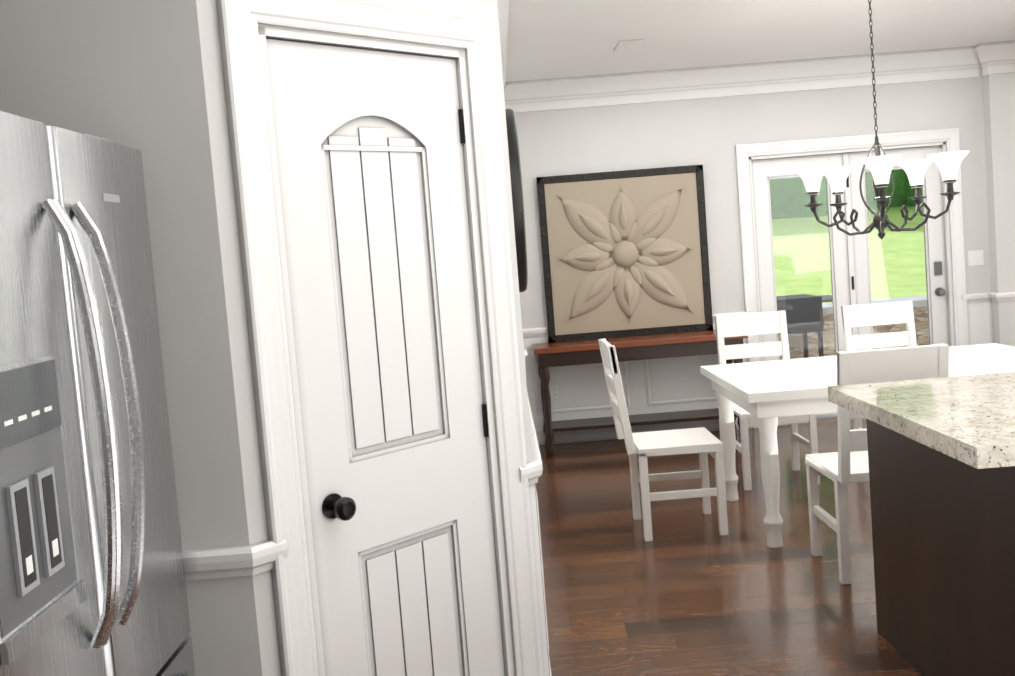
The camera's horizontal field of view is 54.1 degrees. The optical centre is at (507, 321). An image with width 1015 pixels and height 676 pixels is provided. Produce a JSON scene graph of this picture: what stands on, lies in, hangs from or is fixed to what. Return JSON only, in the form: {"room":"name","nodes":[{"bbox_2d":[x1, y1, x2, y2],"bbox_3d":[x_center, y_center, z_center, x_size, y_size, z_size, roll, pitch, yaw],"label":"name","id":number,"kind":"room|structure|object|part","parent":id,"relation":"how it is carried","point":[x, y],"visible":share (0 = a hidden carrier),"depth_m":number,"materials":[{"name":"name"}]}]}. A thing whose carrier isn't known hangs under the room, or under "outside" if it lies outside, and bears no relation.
{"room":"kitchen","nodes":[
{"label":"kitchen","id":0,"kind":"room"},
{"bbox_2d":[0,0,261,675],"bbox_3d":[-1.166,0.066,2.222,1.120,2.740,0.120,-4,4,0],"label":"wall","id":1,"kind":"structure","parent":0,"point":[128,73],"depth_m":2.14,"materials":[{"name":"paint"}]},
{"bbox_2d":[196,0,531,675],"bbox_3d":[-0.329,-0.022,2.533,0.120,2.740,0.919,0,6,45],"label":"wall","id":2,"kind":"structure","parent":0,"point":[233,283],"depth_m":2.20,"materials":[{"name":"paint"}]},
{"bbox_2d":[182,538,287,580],"bbox_3d":[-0.930,0.556,2.187,0.875,0.065,0.030,-4,4,0],"label":"trim","id":3,"kind":"structure","parent":2,"relation":"attached to","point":[235,561],"depth_m":2.18,"materials":[{"name":"white wood"}]},
{"bbox_2d":[216,0,542,675],"bbox_3d":[-0.306,0.275,2.554,0.172,2.143,0.826,0,6,45],"label":"door frame","id":4,"kind":"structure","parent":2,"relation":"attached to","point":[243,36],"depth_m":2.32,"materials":[{"name":"white wood"}]},
{"bbox_2d":[266,39,504,675],"bbox_3d":[-0.272,0.329,2.532,0.458,2.011,0.452,-4,4,0],"label":"pantry door","id":5,"kind":"structure","parent":2,"relation":"in","point":[369,151],"depth_m":2.50,"materials":[{"name":"white wood"}]},
{"bbox_3d":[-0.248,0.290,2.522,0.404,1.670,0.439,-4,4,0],"label":"knob","id":6,"kind":"part","parent":5,"relation":"part of","materials":[{"name":"black metal"}]},
{"bbox_2d":[519,393,542,485],"bbox_3d":[0.064,0.332,4.216,0.048,0.065,2.882,-4,4,0],"label":"trim","id":7,"kind":"structure","parent":2,"relation":"attached to","point":[534,469],"depth_m":2.84,"materials":[{"name":"white wood"}]},
{"bbox_2d":[526,381,549,675],"bbox_3d":[0.091,0.712,4.239,0.022,0.701,2.834,-4,4,0],"label":"trim","id":8,"kind":"structure","parent":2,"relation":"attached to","point":[534,510],"depth_m":2.87,"materials":[{"name":"white wood"}]},
{"bbox_2d":[535,419,920,675],"bbox_3d":[2.977,1.053,3.858,10.000,0.100,12.800,-4,4,0],"label":"floor","id":9,"kind":"structure","parent":0,"point":[689,590],"depth_m":4.39,"materials":[{"name":"brown wood"}]},
{"bbox_2d":[0,111,194,675],"bbox_3d":[-1.111,0.571,1.720,0.987,1.800,0.885,-4,4,0],"label":"refrigerator","id":10,"kind":"object","parent":9,"relation":"on","point":[92,578],"visible":1,"depth_m":1.65,"materials":[{"name":"grey metal"}]},
{"bbox_2d":[598,338,637,461],"bbox_3d":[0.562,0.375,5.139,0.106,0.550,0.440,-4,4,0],"label":"dining chair","id":11,"kind":"object","parent":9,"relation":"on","point":[609,359],"depth_m":4.94,"materials":[{"name":"white wood"}]},
{"bbox_2d":[532,330,747,453],"bbox_3d":[0.988,0.511,7.389,1.550,0.780,0.400,-4,4,0],"label":"console table","id":12,"kind":"object","parent":9,"relation":"on","point":[632,348],"visible":0.75,"depth_m":7.19,"materials":[{"name":"brown wood"}]},
{"bbox_2d":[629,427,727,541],"bbox_3d":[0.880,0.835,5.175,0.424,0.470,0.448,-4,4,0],"label":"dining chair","id":13,"kind":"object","parent":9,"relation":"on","point":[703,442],"depth_m":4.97,"materials":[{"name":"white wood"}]},
{"bbox_2d":[715,310,789,364],"bbox_3d":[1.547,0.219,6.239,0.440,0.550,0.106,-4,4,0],"label":"dining chair","id":14,"kind":"object","parent":9,"relation":"on","point":[757,323],"depth_m":6.23,"materials":[{"name":"white wood"}]},
{"bbox_2d":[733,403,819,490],"bbox_3d":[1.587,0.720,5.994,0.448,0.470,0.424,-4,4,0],"label":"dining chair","id":15,"kind":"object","parent":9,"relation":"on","point":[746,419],"depth_m":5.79,"materials":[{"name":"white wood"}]},
{"bbox_2d":[700,343,1014,547],"bbox_3d":[1.983,0.604,5.169,1.700,0.760,1.100,-4,4,0],"label":"dining table","id":16,"kind":"object","parent":9,"relation":"on","point":[767,394],"visible":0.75,"depth_m":4.88,"materials":[{"name":"white wood"}]},
{"bbox_2d":[854,418,862,428],"bbox_3d":[2.385,0.658,5.999,0.440,0.470,0.420,-4,4,0],"label":"dining chair","id":17,"kind":"object","parent":9,"relation":"on","point":[857,422],"depth_m":6.17,"materials":[{"name":"white wood"}]},
{"bbox_2d":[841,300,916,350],"bbox_3d":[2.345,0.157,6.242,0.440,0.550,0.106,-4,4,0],"label":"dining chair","id":18,"kind":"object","parent":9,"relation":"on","point":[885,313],"depth_m":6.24,"materials":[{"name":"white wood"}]},
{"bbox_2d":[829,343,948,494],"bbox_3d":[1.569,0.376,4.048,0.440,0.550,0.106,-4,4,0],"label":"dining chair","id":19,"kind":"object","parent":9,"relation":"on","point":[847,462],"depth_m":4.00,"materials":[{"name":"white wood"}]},
{"bbox_2d":[862,416,1014,675],"bbox_3d":[2.920,0.674,2.486,3.165,0.863,2.324,-4,4,0],"label":"kitchen island","id":20,"kind":"object","parent":9,"relation":"on","point":[943,530],"depth_m":3.06,"materials":[{"name":"brown wood"}]},
{"bbox_2d":[828,372,1014,487],"bbox_3d":[2.829,0.221,2.485,3.284,0.055,2.368,-4,4,0],"label":"island countertop","id":21,"kind":"structure","parent":20,"relation":"on","point":[970,420],"depth_m":3.05,"materials":[{"name":"beige stone"}]},
{"bbox_2d":[506,0,1014,81],"bbox_3d":[2.757,-1.771,3.654,10.000,0.100,12.800,-4,4,0],"label":"ceiling","id":22,"kind":"structure","parent":0,"point":[548,39],"depth_m":6.19,"materials":[{"name":"paint"}]},
{"bbox_2d":[614,39,643,50],"bbox_3d":[0.766,-1.751,6.293,0.150,0.011,0.300,-4,4,0],"label":"ceiling vent","id":23,"kind":"object","parent":22,"relation":"in","point":[628,45],"visible":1,"depth_m":6.26,"materials":[{"name":"white plastic"}]},
{"bbox_2d":[792,0,969,239],"bbox_3d":[1.822,-1.077,5.009,0.797,1.330,0.828,-4,4,0],"label":"chandelier","id":24,"kind":"object","parent":22,"relation":"hanging from","point":[879,166],"visible":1,"depth_m":5.01,"materials":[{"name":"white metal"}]},
{"bbox_2d":[514,72,1014,360],"bbox_3d":[1.982,-0.564,7.552,4.000,2.740,0.220,-4,4,0],"label":"wall","id":25,"kind":"structure","parent":0,"point":[709,134],"depth_m":7.48,"materials":[{"name":"paint"}]},
{"bbox_2d":[523,341,527,372],"bbox_3d":[0.055,0.104,3.170,0.016,0.114,0.162,-4,4,0],"label":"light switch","id":26,"kind":"object","parent":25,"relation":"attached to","point":[525,352],"visible":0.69,"depth_m":3.12,"materials":[{"name":"white plastic"}]},
{"bbox_2d":[550,384,559,398],"bbox_3d":[0.362,0.534,7.601,0.070,0.114,0.008,-4,4,0],"label":"outlet","id":27,"kind":"object","parent":25,"relation":"attached to","point":[554,392],"visible":0.98,"depth_m":7.60,"materials":[{"name":"white plastic"}]},
{"bbox_2d":[536,164,712,342],"bbox_3d":[0.888,-0.508,7.472,1.250,1.250,0.066,-4,4,0],"label":"art panel","id":28,"kind":"object","parent":25,"relation":"attached to","point":[624,253],"visible":1,"depth_m":7.48,"materials":[{"name":"carved beige stone"},{"name":"dark iron"}]},
{"bbox_2d":[523,322,747,427],"bbox_3d":[0.953,0.402,7.595,1.798,0.701,0.012,-4,4,0],"label":"wainscoting","id":29,"kind":"structure","parent":25,"relation":"attached to","point":[662,385],"depth_m":7.60,"materials":[{"name":"white wood"}]},
{"bbox_2d":[522,311,749,336],"bbox_3d":[0.936,0.022,7.560,1.823,0.065,0.028,-4,4,0],"label":"trim","id":30,"kind":"structure","parent":25,"relation":"attached to","point":[541,331],"depth_m":7.55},
{"bbox_2d":[535,418,752,444],"bbox_3d":[0.998,0.817,7.623,1.823,0.135,0.016,-4,4,0],"label":"baseboard","id":31,"kind":"structure","parent":25,"relation":"attached to","point":[596,434],"depth_m":7.62,"materials":[{"name":"white wood"}]},
{"bbox_2d":[497,0,1014,112],"bbox_3d":[1.215,-1.431,2.811,5.435,0.215,10.700,-4,4,0],"label":"crown molding","id":32,"kind":"structure","parent":25,"relation":"attached to","point":[981,60],"depth_m":7.41,"materials":[{"name":"white wood"}]},
{"bbox_2d":[751,146,949,417],"bbox_3d":[2.644,-0.278,7.602,1.460,2.023,0.115,-4,4,0],"label":"french door","id":33,"kind":"structure","parent":25,"relation":"in","point":[849,257],"depth_m":7.59,"materials":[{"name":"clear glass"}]},
{"bbox_3d":[2.995,-0.408,7.574,0.739,1.770,0.070,-4,4,0],"label":"french door hardware","id":34,"kind":"part","parent":33,"relation":"part of","materials":[{"name":"white wood"}]},
{"bbox_2d":[735,128,968,427],"bbox_3d":[2.638,-0.318,7.629,1.686,2.178,0.176,-4,4,0],"label":"door frame","id":35,"kind":"structure","parent":25,"relation":"attached to","point":[950,137],"depth_m":7.51,"materials":[{"name":"white wood"}]},
{"bbox_2d":[968,250,983,265],"bbox_3d":[3.562,-0.486,7.556,0.116,0.114,0.016,-4,4,0],"label":"light switch","id":36,"kind":"object","parent":25,"relation":"attached to","point":[975,257],"visible":1,"depth_m":7.56,"materials":[{"name":"white plastic"}]},
{"bbox_2d":[990,291,1014,300],"bbox_3d":[3.842,-0.198,7.474,0.348,0.065,0.030,-4,4,0],"label":"trim","id":37,"kind":"structure","parent":25,"relation":"attached to","point":[1003,296],"depth_m":7.46,"materials":[{"name":"white wood"}]},
{"bbox_3d":[-0.049,-0.239,5.234,0.120,2.740,4.850,-4,4,0],"label":"wall clock","id":38,"kind":"object","parent":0,"visible":0},
{"bbox_2d":[505,109,527,291],"bbox_3d":[0.026,-0.516,4.258,0.064,0.780,0.780,-4,4,0],"label":"wall clock","id":39,"kind":"object","parent":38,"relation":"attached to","point":[517,195],"visible":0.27,"depth_m":3.91,"materials":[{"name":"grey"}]},
{"label":"outside","id":40,"kind":"structure","parent":0,"visible":0},
{"bbox_2d":[772,206,926,303],"bbox_3d":[1.767,-0.836,17.396,26.000,2.300,12.300,-4,4,0],"label":"lawn","id":41,"kind":"structure","parent":40,"point":[815,246],"depth_m":14.81,"materials":[{"name":"green plant"}]},
{"bbox_2d":[769,169,921,218],"bbox_3d":[1.179,-3.980,22.110,29.344,7.920,7.241,-4,4,0],"label":"hedge","id":42,"kind":"object","parent":41,"relation":"on","point":[785,203],"depth_m":20.38,"materials":[{"name":"green plant"}]},
{"bbox_3d":[2.426,0.723,9.303,9.000,0.100,3.080,-4,4,0],"label":"patio","id":43,"kind":"object","parent":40,"visible":0},
{"bbox_2d":[776,294,831,357],"bbox_3d":[2.829,0.160,10.259,1.240,0.820,0.600,-4,4,0],"label":"outdoor grill","id":44,"kind":"object","parent":43,"relation":"on","point":[801,312],"depth_m":9.96,"materials":[{"name":"black metal"}]},
{"bbox_2d":[778,295,928,359],"bbox_3d":[2.382,0.267,11.065,11.000,0.720,0.600,-4,4,0],"label":"stone ledge","id":45,"kind":"object","parent":43,"relation":"on","point":[827,319],"depth_m":10.82,"materials":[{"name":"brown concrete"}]}
]}

